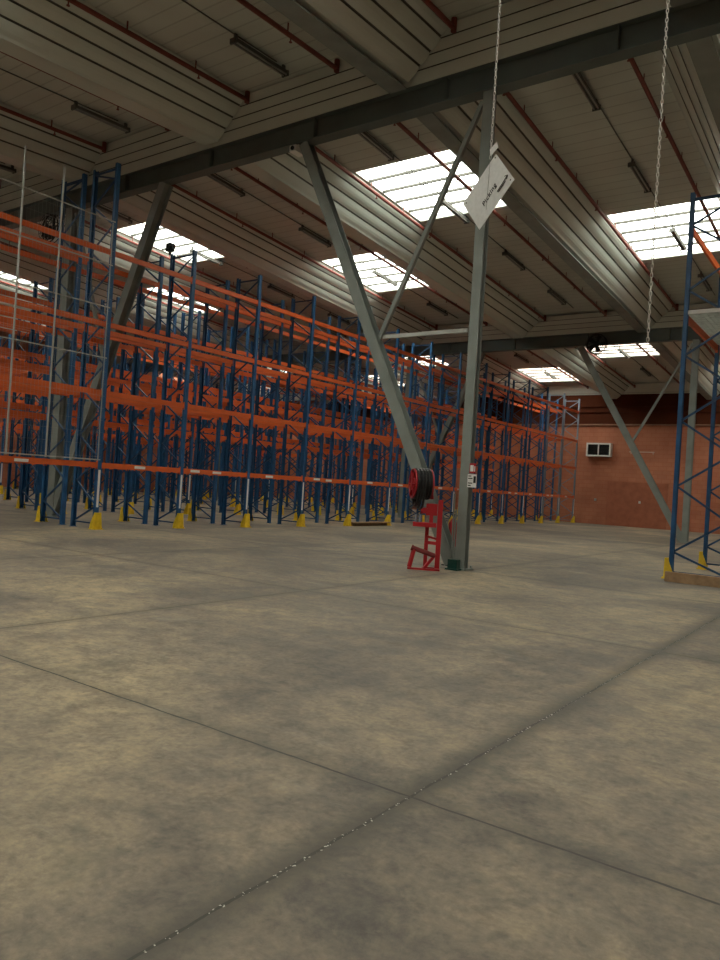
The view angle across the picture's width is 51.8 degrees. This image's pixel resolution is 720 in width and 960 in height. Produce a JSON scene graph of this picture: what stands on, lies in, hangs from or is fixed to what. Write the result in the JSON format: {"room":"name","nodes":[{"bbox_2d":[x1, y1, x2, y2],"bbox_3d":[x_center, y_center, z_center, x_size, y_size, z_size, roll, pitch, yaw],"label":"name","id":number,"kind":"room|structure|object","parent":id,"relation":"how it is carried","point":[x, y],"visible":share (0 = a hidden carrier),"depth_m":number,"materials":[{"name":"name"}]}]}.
{"room":"distribution center","nodes":[
{"label":"distribution center","id":0,"kind":"room"},
{"bbox_2d":[0,315,132,364],"bbox_3d":[-20.675,-9.204,42.638,2.363,2.032,18.590,3,-1,35],"label":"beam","id":1,"kind":"structure","parent":0,"point":[118,358],"depth_m":46.87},
{"bbox_2d":[0,331,238,494],"bbox_3d":[-26.616,-5.872,41.711,0.250,12.000,57.100,3,-1,35],"label":"wall","id":2,"kind":"structure","parent":0,"point":[24,346],"depth_m":52.43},
{"bbox_2d":[116,302,717,372],"bbox_3d":[3.484,-6.917,37.049,53.980,1.374,0.608,3,-1,35],"label":"roof beam","id":3,"kind":"structure","parent":2,"relation":"attached to","point":[564,331],"depth_m":33.38,"materials":[{"name":"grey metal"}]},
{"bbox_2d":[158,369,284,400],"bbox_3d":[-10.986,-7.488,56.342,2.363,1.767,14.170,3,-1,35],"label":"girder","id":4,"kind":"object","parent":3,"relation":"attached to","point":[175,372],"visible":0.03,"depth_m":55.76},
{"bbox_2d":[236,366,332,403],"bbox_3d":[-6.467,-7.229,53.114,2.363,1.767,14.170,3,-1,35],"label":"girder","id":5,"kind":"object","parent":3,"relation":"attached to","point":[313,398],"visible":0.04,"depth_m":55.83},
{"bbox_2d":[281,362,385,396],"bbox_3d":[-1.947,-6.970,49.886,2.363,1.767,14.170,3,-1,35],"label":"girder","id":6,"kind":"object","parent":3,"relation":"attached to","point":[318,366],"visible":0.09,"depth_m":48.78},
{"bbox_2d":[351,360,462,401],"bbox_3d":[2.572,-6.710,46.658,2.363,1.767,14.170,3,-1,35],"label":"girder","id":7,"kind":"object","parent":3,"relation":"attached to","point":[371,364],"visible":0.11,"depth_m":47.85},
{"bbox_2d":[435,353,544,399],"bbox_3d":[7.092,-6.451,43.430,2.363,1.767,14.170,3,-1,35],"label":"girder","id":8,"kind":"object","parent":3,"relation":"attached to","point":[496,368],"visible":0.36,"depth_m":43.80,"materials":[{"name":"metal"}]},
{"bbox_2d":[532,347,632,398],"bbox_3d":[11.612,-6.192,40.202,2.363,1.767,14.170,3,-1,35],"label":"girder","id":9,"kind":"object","parent":3,"relation":"attached to","point":[569,360],"visible":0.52,"depth_m":40.12,"materials":[{"name":"metal"}]},
{"bbox_2d":[586,333,607,354],"bbox_3d":[10.145,-5.830,31.821,0.884,0.884,0.304,3,-1,35],"label":"fan","id":10,"kind":"object","parent":3,"relation":"attached to","point":[597,343],"visible":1,"depth_m":31.75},
{"bbox_2d":[649,341,719,399],"bbox_3d":[16.127,-5.870,36.973,2.363,1.894,14.170,3,-1,35],"label":"girder","id":11,"kind":"object","parent":3,"relation":"attached to","point":[670,351],"visible":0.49,"depth_m":36.61,"materials":[{"name":"metal"}]},
{"bbox_2d":[0,487,719,959],"bbox_3d":[-4.947,1.481,25.919,54.400,0.200,57.000,3,-1,35],"label":"floor","id":12,"kind":"structure","parent":0,"point":[264,740],"depth_m":4.34,"materials":[{"name":"concrete"}]},
{"bbox_2d":[46,182,172,516],"bbox_3d":[-7.254,-3.470,21.134,4.543,9.326,0.420,3,-1,35],"label":"steel column","id":13,"kind":"structure","parent":12,"relation":"on","point":[163,192],"depth_m":21.74,"materials":[{"name":"metal"}]},
{"bbox_2d":[5,397,261,495],"bbox_3d":[-17.207,-3.103,48.939,1.150,7.750,31.980,3,-1,35],"label":"rack","id":14,"kind":"object","parent":12,"relation":"on","point":[14,486],"visible":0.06,"depth_m":50.72,"materials":[{"name":"metal"}]},
{"bbox_2d":[0,397,282,498],"bbox_3d":[-15.996,-3.033,48.074,1.150,7.750,31.980,3,-1,35],"label":"rack","id":15,"kind":"object","parent":12,"relation":"on","point":[1,398],"visible":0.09,"depth_m":50.55,"materials":[{"name":"metal"}]},
{"bbox_2d":[0,346,317,500],"bbox_3d":[-12.655,-2.842,45.688,1.150,7.750,31.980,3,-1,35],"label":"rack","id":16,"kind":"object","parent":12,"relation":"on","point":[43,350],"visible":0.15,"depth_m":43.76,"materials":[{"name":"metal"}]},
{"bbox_2d":[0,334,338,502],"bbox_3d":[-11.444,-2.772,44.823,1.150,7.750,31.980,3,-1,35],"label":"rack","id":17,"kind":"object","parent":12,"relation":"on","point":[3,424],"visible":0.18,"depth_m":46.65,"materials":[{"name":"metal"}]},
{"bbox_2d":[0,310,399,507],"bbox_3d":[-6.315,-2.478,41.160,1.150,7.750,31.980,3,-1,35],"label":"rack","id":18,"kind":"object","parent":12,"relation":"on","point":[7,496],"visible":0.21,"depth_m":36.53,"materials":[{"name":"metal"}]},
{"bbox_2d":[0,311,425,509],"bbox_3d":[-5.104,-2.409,40.295,1.150,7.750,31.980,3,-1,35],"label":"rack","id":19,"kind":"object","parent":12,"relation":"on","point":[20,372],"visible":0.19,"depth_m":35.10,"materials":[{"name":"metal"}]},
{"bbox_2d":[216,375,224,500],"bbox_3d":[-8.616,-2.816,45.516,0.360,8.200,0.340,3,-1,35],"label":"steel column","id":20,"kind":"structure","parent":12,"relation":"on","point":[224,375],"depth_m":45.53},
{"bbox_2d":[0,278,477,513],"bbox_3d":[-3.292,-2.328,35.759,1.150,7.750,37.260,3,-1,35],"label":"rack","id":21,"kind":"object","parent":12,"relation":"on","point":[29,355],"visible":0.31,"depth_m":29.28,"materials":[{"name":"metal"}]},
{"bbox_2d":[0,285,497,515],"bbox_3d":[-2.080,-2.259,34.894,1.150,7.750,37.260,3,-1,35],"label":"rack","id":22,"kind":"object","parent":12,"relation":"on","point":[120,382],"visible":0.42,"depth_m":30.21,"materials":[{"name":"metal"}]},
{"bbox_2d":[0,173,558,524],"bbox_3d":[1.304,-2.766,32.513,1.150,9.150,37.260,3,-1,35],"label":"rack","id":23,"kind":"object","parent":12,"relation":"on","point":[41,516],"visible":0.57,"depth_m":24.13,"materials":[{"name":"metal"}]},
{"bbox_2d":[0,162,580,529],"bbox_3d":[2.197,-2.719,31.200,1.150,9.150,38.360,3,-1,35],"label":"rack","id":24,"kind":"object","parent":12,"relation":"on","point":[96,522],"visible":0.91,"depth_m":23.32,"materials":[{"name":"metal"}]},
{"bbox_2d":[0,146,115,460],"bbox_3d":[-7.415,-3.975,16.717,0.066,6.850,4.101,3,-1,35],"label":"guard","id":25,"kind":"object","parent":24,"relation":"attached to","point":[25,150],"visible":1,"depth_m":17.18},
{"bbox_2d":[165,242,175,254],"bbox_3d":[-5.428,-6.619,21.288,0.240,0.320,0.180,3,-1,35],"label":"siren","id":26,"kind":"object","parent":24,"relation":"on","point":[170,247],"visible":1,"depth_m":21.23,"materials":[{"name":"metal"}]},
{"bbox_2d":[351,522,390,525],"bbox_3d":[0.417,1.658,28.052,0.300,0.145,2.300,3,-1,35],"label":"board","id":27,"kind":"object","parent":12,"relation":"on","point":[352,523],"visible":1,"depth_m":27.94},
{"bbox_2d":[299,89,496,570],"bbox_3d":[0.334,-3.034,15.647,4.928,9.322,0.530,3,-1,35],"label":"steel column","id":28,"kind":"structure","parent":12,"relation":"on","point":[374,337],"depth_m":14.78,"materials":[{"name":"metal"}]},
{"bbox_2d":[0,0,719,228],"bbox_3d":[-7.478,-8.827,21.547,53.980,1.437,0.608,3,-1,35],"label":"roof beam","id":29,"kind":"structure","parent":28,"relation":"on","point":[540,41],"depth_m":15.39,"materials":[{"name":"grey metal"}]},
{"bbox_2d":[38,213,58,242],"bbox_3d":[-9.591,-7.788,22.979,0.884,0.884,0.304,3,-1,35],"label":"fan","id":30,"kind":"object","parent":29,"relation":"hanging from","point":[53,217],"visible":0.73,"depth_m":22.90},
{"bbox_2d":[0,102,101,185],"bbox_3d":[-14.798,-8.925,12.583,2.363,2.273,22.600,3,-1,35],"label":"girder","id":31,"kind":"object","parent":29,"relation":"attached to","point":[47,154],"visible":0.76,"depth_m":20.19,"materials":[{"name":"metal"}]},
{"bbox_2d":[0,279,195,355],"bbox_3d":[-16.156,-8.945,39.410,2.363,2.032,18.590,3,-1,35],"label":"girder","id":32,"kind":"object","parent":29,"relation":"attached to","point":[2,286],"visible":0.02,"depth_m":37.41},
{"bbox_2d":[0,0,244,145],"bbox_3d":[-10.278,-8.665,9.355,2.363,2.273,22.600,3,-1,35],"label":"girder","id":33,"kind":"object","parent":29,"relation":"attached to","point":[70,44],"visible":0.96,"depth_m":15.54,"materials":[{"name":"metal"}]},
{"bbox_2d":[0,238,267,352],"bbox_3d":[-11.636,-8.686,36.182,2.363,2.032,18.590,3,-1,35],"label":"girder","id":34,"kind":"object","parent":29,"relation":"attached to","point":[25,268],"visible":0.27,"depth_m":34.66,"materials":[{"name":"metal"}]},
{"bbox_2d":[14,215,341,351],"bbox_3d":[-7.117,-8.427,32.954,2.363,2.032,18.590,3,-1,35],"label":"girder","id":35,"kind":"object","parent":29,"relation":"attached to","point":[122,246],"visible":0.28,"depth_m":30.66,"materials":[{"name":"metal"}]},
{"bbox_2d":[111,184,434,345],"bbox_3d":[-2.597,-8.168,29.726,2.363,2.032,18.590,3,-1,35],"label":"girder","id":36,"kind":"object","parent":29,"relation":"attached to","point":[185,216],"visible":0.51,"depth_m":27.25,"materials":[{"name":"metal"}]},
{"bbox_2d":[289,144,302,156],"bbox_3d":[-1.457,-7.653,17.153,0.180,0.220,0.340,3,-1,35],"label":"security camera","id":37,"kind":"object","parent":29,"relation":"attached to","point":[295,149],"visible":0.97,"depth_m":17.07,"materials":[{"name":"white plastic"}]},
{"bbox_2d":[264,0,447,93],"bbox_3d":[-5.763,-8.343,6.126,2.363,2.400,22.600,3,-1,35],"label":"girder","id":38,"kind":"object","parent":29,"relation":"attached to","point":[387,41],"visible":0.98,"depth_m":13.85,"materials":[{"name":"metal"}]},
{"bbox_2d":[240,145,542,338],"bbox_3d":[1.923,-7.909,26.498,2.363,2.032,18.590,3,-1,35],"label":"girder","id":39,"kind":"object","parent":29,"relation":"attached to","point":[372,222],"visible":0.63,"depth_m":24.20,"materials":[{"name":"metal"}]},
{"bbox_2d":[416,94,671,332],"bbox_3d":[6.438,-7.586,23.270,2.363,2.159,18.590,3,-1,35],"label":"girder","id":40,"kind":"object","parent":29,"relation":"attached to","point":[542,194],"visible":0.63,"depth_m":21.11,"materials":[{"name":"metal"}]},
{"bbox_2d":[655,34,719,193],"bbox_3d":[10.958,-7.327,20.042,2.363,2.159,18.590,3,-1,35],"label":"girder","id":41,"kind":"object","parent":29,"relation":"attached to","point":[692,69],"visible":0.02,"depth_m":15.01,"materials":[{"name":"grey paint"}]},
{"bbox_2d":[450,494,455,558],"bbox_3d":[1.795,0.977,14.370,0.050,1.420,0.060,3,-1,35],"label":"conduit","id":42,"kind":"object","parent":28,"relation":"on","point":[454,494],"visible":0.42,"depth_m":14.36,"materials":[{"name":"metal"}]},
{"bbox_2d":[452,509,456,558],"bbox_3d":[1.825,1.129,14.341,0.050,1.120,0.060,3,-1,35],"label":"conduit","id":43,"kind":"object","parent":28,"relation":"on","point":[455,509],"visible":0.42,"depth_m":14.33,"materials":[{"name":"metal"}]},
{"bbox_2d":[467,474,476,487],"bbox_3d":[2.141,0.015,14.194,0.190,0.250,0.006,3,-1,35],"label":"notice","id":44,"kind":"object","parent":28,"relation":"attached to","point":[472,478],"visible":1,"depth_m":14.19,"materials":[{"name":"white paper"}]},
{"bbox_2d":[468,475,475,485],"bbox_3d":[2.140,0.015,14.193,0.160,0.200,0.002,3,-1,35],"label":"print","id":45,"kind":"object","parent":44,"relation":"attached to","point":[471,478],"depth_m":14.19,"materials":[{"name":"white"}]},
{"bbox_2d":[407,500,442,570],"bbox_3d":[1.232,1.019,13.964,0.611,1.320,0.387,4,0,7],"label":"stand","id":46,"kind":"object","parent":12,"relation":"on","point":[430,509],"visible":1,"depth_m":13.90,"materials":[{"name":"red paint"}]},
{"bbox_2d":[408,468,434,509],"bbox_3d":[1.190,0.176,14.106,0.450,0.800,0.604,4,0,-10],"label":"hose reel","id":47,"kind":"object","parent":46,"relation":"attached to","point":[422,480],"visible":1,"depth_m":13.88,"materials":[{"name":"rubber"}]},
{"bbox_2d":[413,521,436,527],"bbox_3d":[1.224,0.839,14.007,0.440,0.080,0.290,4,0,7],"label":"shelf","id":48,"kind":"object","parent":46,"relation":"attached to","point":[415,523],"depth_m":13.87,"materials":[{"name":"metal"}]},
{"bbox_2d":[397,352,485,517],"bbox_3d":[3.933,-2.117,36.505,4.289,8.241,0.420,3,-1,35],"label":"steel column","id":49,"kind":"structure","parent":12,"relation":"on","point":[450,420],"depth_m":37.24,"materials":[{"name":"metal"}]},
{"bbox_2d":[441,512,457,565],"bbox_3d":[1.856,1.176,14.955,0.282,1.100,0.240,3,-1,35],"label":"fire extinguisher","id":50,"kind":"object","parent":12,"relation":"on","point":[450,522],"visible":0.28,"depth_m":14.90,"materials":[{"name":"red paint"}]},
{"bbox_2d":[577,339,699,542],"bbox_3d":[11.378,-1.695,31.188,5.034,8.250,0.420,3,-1,35],"label":"steel column","id":51,"kind":"structure","parent":12,"relation":"on","point":[682,535],"depth_m":30.16,"materials":[{"name":"metal"}]},
{"bbox_2d":[661,192,719,578],"bbox_3d":[9.879,-1.681,18.976,1.250,7.860,10.440,3,-1,35],"label":"rack","id":52,"kind":"object","parent":12,"relation":"on","point":[705,322],"visible":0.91,"depth_m":15.07,"materials":[{"name":"metal"}]},
{"bbox_2d":[664,571,719,587],"bbox_3d":[6.737,1.931,14.238,1.600,0.190,0.450,3,-1,35],"label":"board","id":53,"kind":"object","parent":12,"relation":"on","point":[702,580],"visible":1,"depth_m":14.22,"materials":[{"name":"wood"}]},
{"bbox_2d":[0,0,719,391],"bbox_3d":[-4.941,-8.401,26.425,55.600,2.107,57.100,3,-1,35],"label":"ceiling","id":54,"kind":"structure","parent":0,"point":[584,139],"depth_m":19.50,"materials":[{"name":"metal"}]},
{"bbox_2d":[0,164,15,173],"bbox_3d":[-11.163,-9.592,22.321,0.180,0.315,1.644,3,-1,35],"label":"ceiling lamp","id":55,"kind":"object","parent":54,"relation":"attached to","point":[11,169],"visible":0.94,"depth_m":22.80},
{"bbox_2d":[0,273,47,289],"bbox_3d":[-15.893,-9.714,34.928,3.160,0.345,3.750,3,-1,35],"label":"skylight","id":56,"kind":"structure","parent":54,"relation":"attached to","point":[1,274],"depth_m":36.26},
{"bbox_2d":[0,106,106,152],"bbox_3d":[-13.693,-9.192,11.852,0.120,1.580,22.373,3,-1,35],"label":"pipe","id":57,"kind":"object","parent":54,"relation":"attached to","point":[104,144],"visible":1,"depth_m":19.65,"materials":[{"name":"metal"}]},
{"bbox_2d":[0,68,117,120],"bbox_3d":[-12.673,-9.235,10.658,0.020,1.322,21.701,3,-1,35],"label":"cable conduit","id":58,"kind":"object","parent":54,"relation":"attached to","point":[0,68],"visible":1,"depth_m":18.07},
{"bbox_2d":[0,51,168,130],"bbox_3d":[-11.506,-9.066,10.290,0.120,1.580,22.373,3,-1,35],"label":"pipe","id":59,"kind":"object","parent":54,"relation":"attached to","point":[166,129],"visible":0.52,"depth_m":17.39,"materials":[{"name":"metal"}]},
{"bbox_2d":[0,280,178,339],"bbox_3d":[-15.053,-9.180,38.679,0.120,1.352,18.363,3,-1,35],"label":"pipe","id":60,"kind":"object","parent":54,"relation":"attached to","point":[0,280],"visible":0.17,"depth_m":36.80,"materials":[{"name":"metal"}]},
{"bbox_2d":[71,101,129,133],"bbox_3d":[-6.643,-9.333,19.093,0.180,0.315,1.644,3,-1,35],"label":"ceiling lamp","id":61,"kind":"object","parent":54,"relation":"attached to","point":[124,128],"visible":1,"depth_m":19.02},
{"bbox_2d":[97,205,132,223],"bbox_3d":[-8.654,-9.341,25.854,0.180,0.315,1.644,3,-1,35],"label":"ceiling lamp","id":62,"kind":"object","parent":54,"relation":"attached to","point":[128,220],"visible":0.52,"depth_m":26.02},
{"bbox_2d":[0,241,269,342],"bbox_3d":[-10.533,-8.921,35.451,0.120,1.352,18.363,3,-1,35],"label":"pipe","id":63,"kind":"object","parent":54,"relation":"attached to","point":[1,242],"visible":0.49,"depth_m":36.24,"materials":[{"name":"metal"}]},
{"bbox_2d":[66,0,249,103],"bbox_3d":[-9.173,-8.933,8.624,0.120,1.580,22.373,3,-1,35],"label":"pipe","id":64,"kind":"object","parent":54,"relation":"attached to","point":[246,98],"visible":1,"depth_m":15.49,"materials":[{"name":"metal"}]},
{"bbox_2d":[117,222,223,262],"bbox_3d":[-6.854,-9.196,28.471,3.160,0.345,3.750,3,-1,35],"label":"window","id":65,"kind":"structure","parent":54,"relation":"attached to","point":[135,236],"depth_m":28.85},
{"bbox_2d":[189,246,222,265],"bbox_3d":[-6.094,-8.888,29.475,0.180,0.315,1.644,3,-1,35],"label":"ceiling lamp","id":66,"kind":"object","parent":54,"relation":"attached to","point":[219,262],"visible":1,"depth_m":29.47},
{"bbox_2d":[85,220,346,337],"bbox_3d":[-6.014,-8.662,32.223,0.120,1.352,18.363,3,-1,35],"label":"pipe","id":67,"kind":"object","parent":54,"relation":"attached to","point":[86,222],"visible":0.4,"depth_m":31.05,"materials":[{"name":"metal"}]},
{"bbox_2d":[207,174,244,196],"bbox_3d":[-4.135,-9.082,22.625,0.180,0.315,1.644,3,-1,35],"label":"ceiling lamp","id":68,"kind":"object","parent":54,"relation":"attached to","point":[240,192],"visible":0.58,"depth_m":22.70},
{"bbox_2d":[182,0,276,61],"bbox_3d":[-8.154,-8.976,7.430,0.020,1.322,21.701,3,-1,35],"label":"cable conduit","id":69,"kind":"object","parent":54,"relation":"attached to","point":[182,0],"visible":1,"depth_m":15.03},
{"bbox_2d":[103,205,356,324],"bbox_3d":[-4.989,-8.779,31.030,0.020,1.081,17.691,3,-1,35],"label":"cable conduit","id":70,"kind":"object","parent":54,"relation":"attached to","point":[103,205],"visible":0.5,"depth_m":30.07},
{"bbox_2d":[230,33,288,77],"bbox_3d":[-2.124,-9.074,15.865,0.180,0.315,1.644,3,-1,35],"label":"ceiling lamp","id":71,"kind":"object","parent":54,"relation":"attached to","point":[235,40],"visible":1,"depth_m":15.79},
{"bbox_2d":[267,283,294,298],"bbox_3d":[-3.505,-8.429,33.136,0.180,0.315,1.644,3,-1,35],"label":"ceiling lamp","id":72,"kind":"object","parent":54,"relation":"attached to","point":[269,286],"visible":1,"depth_m":33.06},
{"bbox_2d":[236,0,339,72],"bbox_3d":[-6.987,-8.807,7.062,0.120,1.580,22.373,3,-1,35],"label":"pipe","id":73,"kind":"object","parent":54,"relation":"attached to","point":[336,65],"visible":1,"depth_m":14.85,"materials":[{"name":"metal"}]},
{"bbox_2d":[171,184,437,329],"bbox_3d":[-1.494,-8.403,28.995,0.120,1.352,18.363,3,-1,35],"label":"pipe","id":74,"kind":"object","parent":54,"relation":"attached to","point":[435,327],"visible":0.66,"depth_m":27.01,"materials":[{"name":"metal"}]},
{"bbox_2d":[298,225,331,247],"bbox_3d":[-1.574,-8.629,26.247,0.180,0.315,1.644,3,-1,35],"label":"ceiling lamp","id":75,"kind":"object","parent":54,"relation":"attached to","point":[326,243],"visible":1,"depth_m":26.16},
{"bbox_2d":[214,173,457,318],"bbox_3d":[-0.470,-8.520,27.802,0.020,1.081,17.691,3,-1,35],"label":"cable conduit","id":76,"kind":"object","parent":54,"relation":"attached to","point":[214,173],"visible":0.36,"depth_m":26.07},
{"bbox_2d":[372,268,397,285],"bbox_3d":[1.015,-8.170,29.909,0.180,0.315,1.644,3,-1,35],"label":"ceiling lamp","id":77,"kind":"object","parent":76,"relation":"attached to","point":[375,272],"visible":1,"depth_m":29.82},
{"bbox_2d":[231,167,487,325],"bbox_3d":[0.693,-8.277,27.433,0.120,1.352,18.363,3,-1,35],"label":"pipe","id":78,"kind":"object","parent":54,"relation":"attached to","point":[236,168],"visible":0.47,"depth_m":25.92,"materials":[{"name":"metal"}]},
{"bbox_2d":[321,252,428,292],"bbox_3d":[0.887,-8.366,29.800,3.160,0.363,4.050,3,-1,35],"label":"window","id":79,"kind":"structure","parent":54,"relation":"attached to","point":[336,267],"depth_m":30.15,"materials":[{"name":"glass"}]},
{"bbox_2d":[358,132,393,160],"bbox_3d":[0.385,-8.823,19.398,0.180,0.315,1.644,3,-1,35],"label":"ceiling lamp","id":80,"kind":"object","parent":54,"relation":"attached to","point":[364,135],"visible":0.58,"depth_m":19.45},
{"bbox_2d":[314,146,545,320],"bbox_3d":[3.026,-8.144,25.767,0.120,1.352,18.363,3,-1,35],"label":"pipe","id":81,"kind":"object","parent":54,"relation":"attached to","point":[318,150],"visible":0.77,"depth_m":23.58,"materials":[{"name":"metal"}]},
{"bbox_2d":[354,149,506,221],"bbox_3d":[2.185,-8.677,22.015,3.160,0.345,3.750,3,-1,35],"label":"window","id":82,"kind":"structure","parent":54,"relation":"attached to","point":[384,192],"depth_m":22.19,"materials":[{"name":"glass"}]},
{"bbox_2d":[426,301,447,315],"bbox_3d":[3.489,-7.732,33.408,0.180,0.315,1.644,3,-1,35],"label":"ceiling lamp","id":83,"kind":"object","parent":54,"relation":"attached to","point":[429,304],"visible":1,"depth_m":33.36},
{"bbox_2d":[422,0,456,32],"bbox_3d":[-4.654,-8.674,5.396,0.120,1.580,22.373,3,-1,35],"label":"pipe","id":84,"kind":"object","parent":54,"relation":"attached to","point":[452,24],"visible":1,"depth_m":14.10,"materials":[{"name":"metal"}]},
{"bbox_2d":[442,198,469,223],"bbox_3d":[2.945,-8.369,23.019,0.180,0.315,1.644,3,-1,35],"label":"ceiling lamp","id":85,"kind":"object","parent":54,"relation":"attached to","point":[445,203],"visible":0.76,"depth_m":23.00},
{"bbox_2d":[366,131,572,307],"bbox_3d":[4.050,-8.261,24.574,0.020,1.081,17.691,3,-1,35],"label":"cable conduit","id":86,"kind":"object","parent":54,"relation":"attached to","point":[366,131],"visible":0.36,"depth_m":22.82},
{"bbox_2d":[489,0,500,159],"bbox_3d":[1.150,-5.143,5.589,0.060,5.491,0.060,3,-1,35],"label":"chain","id":87,"kind":"object","parent":54,"relation":"hanging from","point":[499,0],"visible":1,"depth_m":5.57,"materials":[{"name":"metal"}]},
{"bbox_2d":[463,142,514,229],"bbox_3d":[0.953,-2.201,5.567,0.023,0.615,0.550,4,0,-34],"label":"hanging sign","id":88,"kind":"object","parent":87,"relation":"hanging from","point":[496,179],"visible":1,"depth_m":5.56,"materials":[{"name":"plastic"}]},
{"bbox_2d":[393,122,606,316],"bbox_3d":[5.212,-8.018,24.205,0.120,1.352,18.363,3,-1,35],"label":"pipe","id":89,"kind":"object","parent":54,"relation":"attached to","point":[399,124],"visible":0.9,"depth_m":23.23,"materials":[{"name":"metal"}]},
{"bbox_2d":[502,249,524,270],"bbox_3d":[5.534,-7.911,26.680,0.180,0.315,1.644,3,-1,35],"label":"ceiling lamp","id":90,"kind":"object","parent":54,"relation":"attached to","point":[508,256],"visible":1,"depth_m":26.58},
{"bbox_2d":[485,355,546,389],"bbox_3d":[8.195,-6.695,42.699,0.120,1.070,13.943,3,-1,35],"label":"pipe","id":91,"kind":"object","parent":54,"relation":"attached to","point":[497,361],"visible":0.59,"depth_m":43.84,"materials":[{"name":"metal"}]},
{"bbox_2d":[517,367,578,381],"bbox_3d":[11.719,-6.447,45.119,3.160,0.342,3.700,3,-1,35],"label":"window","id":92,"kind":"structure","parent":54,"relation":"attached to","point":[520,370],"depth_m":45.87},
{"bbox_2d":[547,288,565,304],"bbox_3d":[8.008,-7.472,30.180,0.180,0.315,1.644,3,-1,35],"label":"ceiling lamp","id":93,"kind":"object","parent":54,"relation":"attached to","point":[550,291],"visible":1,"depth_m":30.07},
{"bbox_2d":[526,350,588,388],"bbox_3d":[10.382,-6.569,41.137,0.120,1.070,13.943,3,-1,35],"label":"pipe","id":94,"kind":"object","parent":54,"relation":"attached to","point":[531,352],"visible":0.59,"depth_m":42.30,"materials":[{"name":"metal"}]},
{"bbox_2d":[572,72,600,111],"bbox_3d":[4.904,-8.564,16.169,0.180,0.315,1.644,3,-1,35],"label":"ceiling lamp","id":95,"kind":"object","parent":54,"relation":"attached to","point":[578,77],"visible":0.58,"depth_m":16.23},
{"bbox_2d":[502,92,678,310],"bbox_3d":[7.545,-7.885,22.539,0.120,1.352,18.363,3,-1,35],"label":"pipe","id":96,"kind":"object","parent":54,"relation":"attached to","point":[510,97],"visible":0.88,"depth_m":20.41,"materials":[{"name":"metal"}]},
{"bbox_2d":[586,349,635,387],"bbox_3d":[12.715,-6.436,39.471,0.120,1.070,13.943,3,-1,35],"label":"pipe","id":97,"kind":"object","parent":54,"relation":"attached to","point":[591,354],"visible":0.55,"depth_m":41.23,"materials":[{"name":"metal"}]},
{"bbox_2d":[591,344,659,357],"bbox_3d":[13.448,-6.682,37.944,3.160,0.276,2.600,3,-1,35],"label":"window","id":98,"kind":"structure","parent":54,"relation":"attached to","point":[602,355],"depth_m":38.25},
{"bbox_2d":[628,159,650,192],"bbox_3d":[7.465,-8.110,19.791,0.180,0.315,1.644,3,-1,35],"label":"ceiling lamp","id":99,"kind":"object","parent":54,"relation":"attached to","point":[632,165],"visible":1,"depth_m":19.68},
{"bbox_2d":[636,344,678,382],"bbox_3d":[14.902,-6.310,37.909,0.120,1.070,13.943,3,-1,35],"label":"pipe","id":100,"kind":"object","parent":54,"relation":"attached to","point":[638,345],"visible":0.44,"depth_m":38.69,"materials":[{"name":"metal"}]},
{"bbox_2d":[601,108,714,294],"bbox_3d":[8.569,-8.002,21.346,0.020,1.081,17.691,3,-1,35],"label":"cable conduit","id":101,"kind":"object","parent":54,"relation":"attached to","point":[601,108],"visible":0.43,"depth_m":18.89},
{"bbox_2d":[669,225,686,250],"bbox_3d":[10.054,-7.652,23.452,0.180,0.315,1.644,3,-1,35],"label":"ceiling lamp","id":102,"kind":"object","parent":101,"relation":"attached to","point":[672,230],"visible":1,"depth_m":23.36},
{"bbox_2d":[646,0,669,341],"bbox_3d":[2.121,-4.761,4.878,0.060,7.741,0.060,3,-1,35],"label":"chain","id":103,"kind":"object","parent":54,"relation":"hanging from","point":[667,0],"visible":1,"depth_m":4.86,"materials":[{"name":"metal"}]},
{"bbox_2d":[606,198,719,260],"bbox_3d":[9.927,-7.847,23.345,3.160,0.363,4.050,3,-1,35],"label":"window","id":104,"kind":"structure","parent":54,"relation":"attached to","point":[609,217],"depth_m":23.69,"materials":[{"name":"glass"}]},
{"bbox_2d":[627,57,719,241],"bbox_3d":[9.732,-7.759,20.977,0.120,1.352,18.363,3,-1,35],"label":"pipe","id":105,"kind":"object","parent":54,"relation":"attached to","point":[640,77],"visible":0.69,"depth_m":17.50,"materials":[{"name":"metal"}]},
{"bbox_2d":[698,271,711,291],"bbox_3d":[12.528,-7.213,26.951,0.180,0.315,1.644,3,-1,35],"label":"ceiling lamp","id":106,"kind":"object","parent":54,"relation":"attached to","point":[706,284],"visible":1,"depth_m":26.97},
{"bbox_2d":[240,343,719,533],"bbox_3d":[11.894,-3.412,49.106,54.000,12.000,0.250,3,-1,35],"label":"wall","id":107,"kind":"structure","parent":0,"point":[661,440],"depth_m":46.89,"materials":[{"name":"brick"}]},
{"bbox_2d":[289,382,698,400],"bbox_3d":[11.812,-5.832,48.795,53.980,0.580,0.545,3,-1,35],"label":"trim","id":108,"kind":"structure","parent":107,"relation":"attached to","point":[641,388],"depth_m":46.66,"materials":[{"name":"metal"}]},
{"bbox_2d":[290,393,719,423],"bbox_3d":[11.867,-4.617,48.971,53.980,1.840,0.098,3,-1,35],"label":"trim","id":109,"kind":"structure","parent":107,"relation":"attached to","point":[670,398],"depth_m":46.30,"materials":[{"name":"metal"}]},
{"bbox_2d":[366,423,719,425],"bbox_3d":[11.799,-3.660,48.952,53.980,0.080,0.128,3,-1,35],"label":"trim","id":110,"kind":"structure","parent":107,"relation":"attached to","point":[366,423],"depth_m":45.31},
{"bbox_2d":[586,443,612,456],"bbox_3d":[14.971,-1.887,46.439,1.520,0.840,0.400,3,-1,35],"label":"ventilation unit","id":111,"kind":"object","parent":107,"relation":"attached to","point":[592,449],"visible":1,"depth_m":46.29,"materials":[{"name":"white plastic"}]},
{"bbox_2d":[605,481,668,529],"bbox_3d":[16.810,1.516,45.188,3.600,2.720,0.019,3,-1,35],"label":"door","id":112,"kind":"structure","parent":107,"relation":"in","point":[623,508],"depth_m":45.24,"materials":[{"name":"metal"}]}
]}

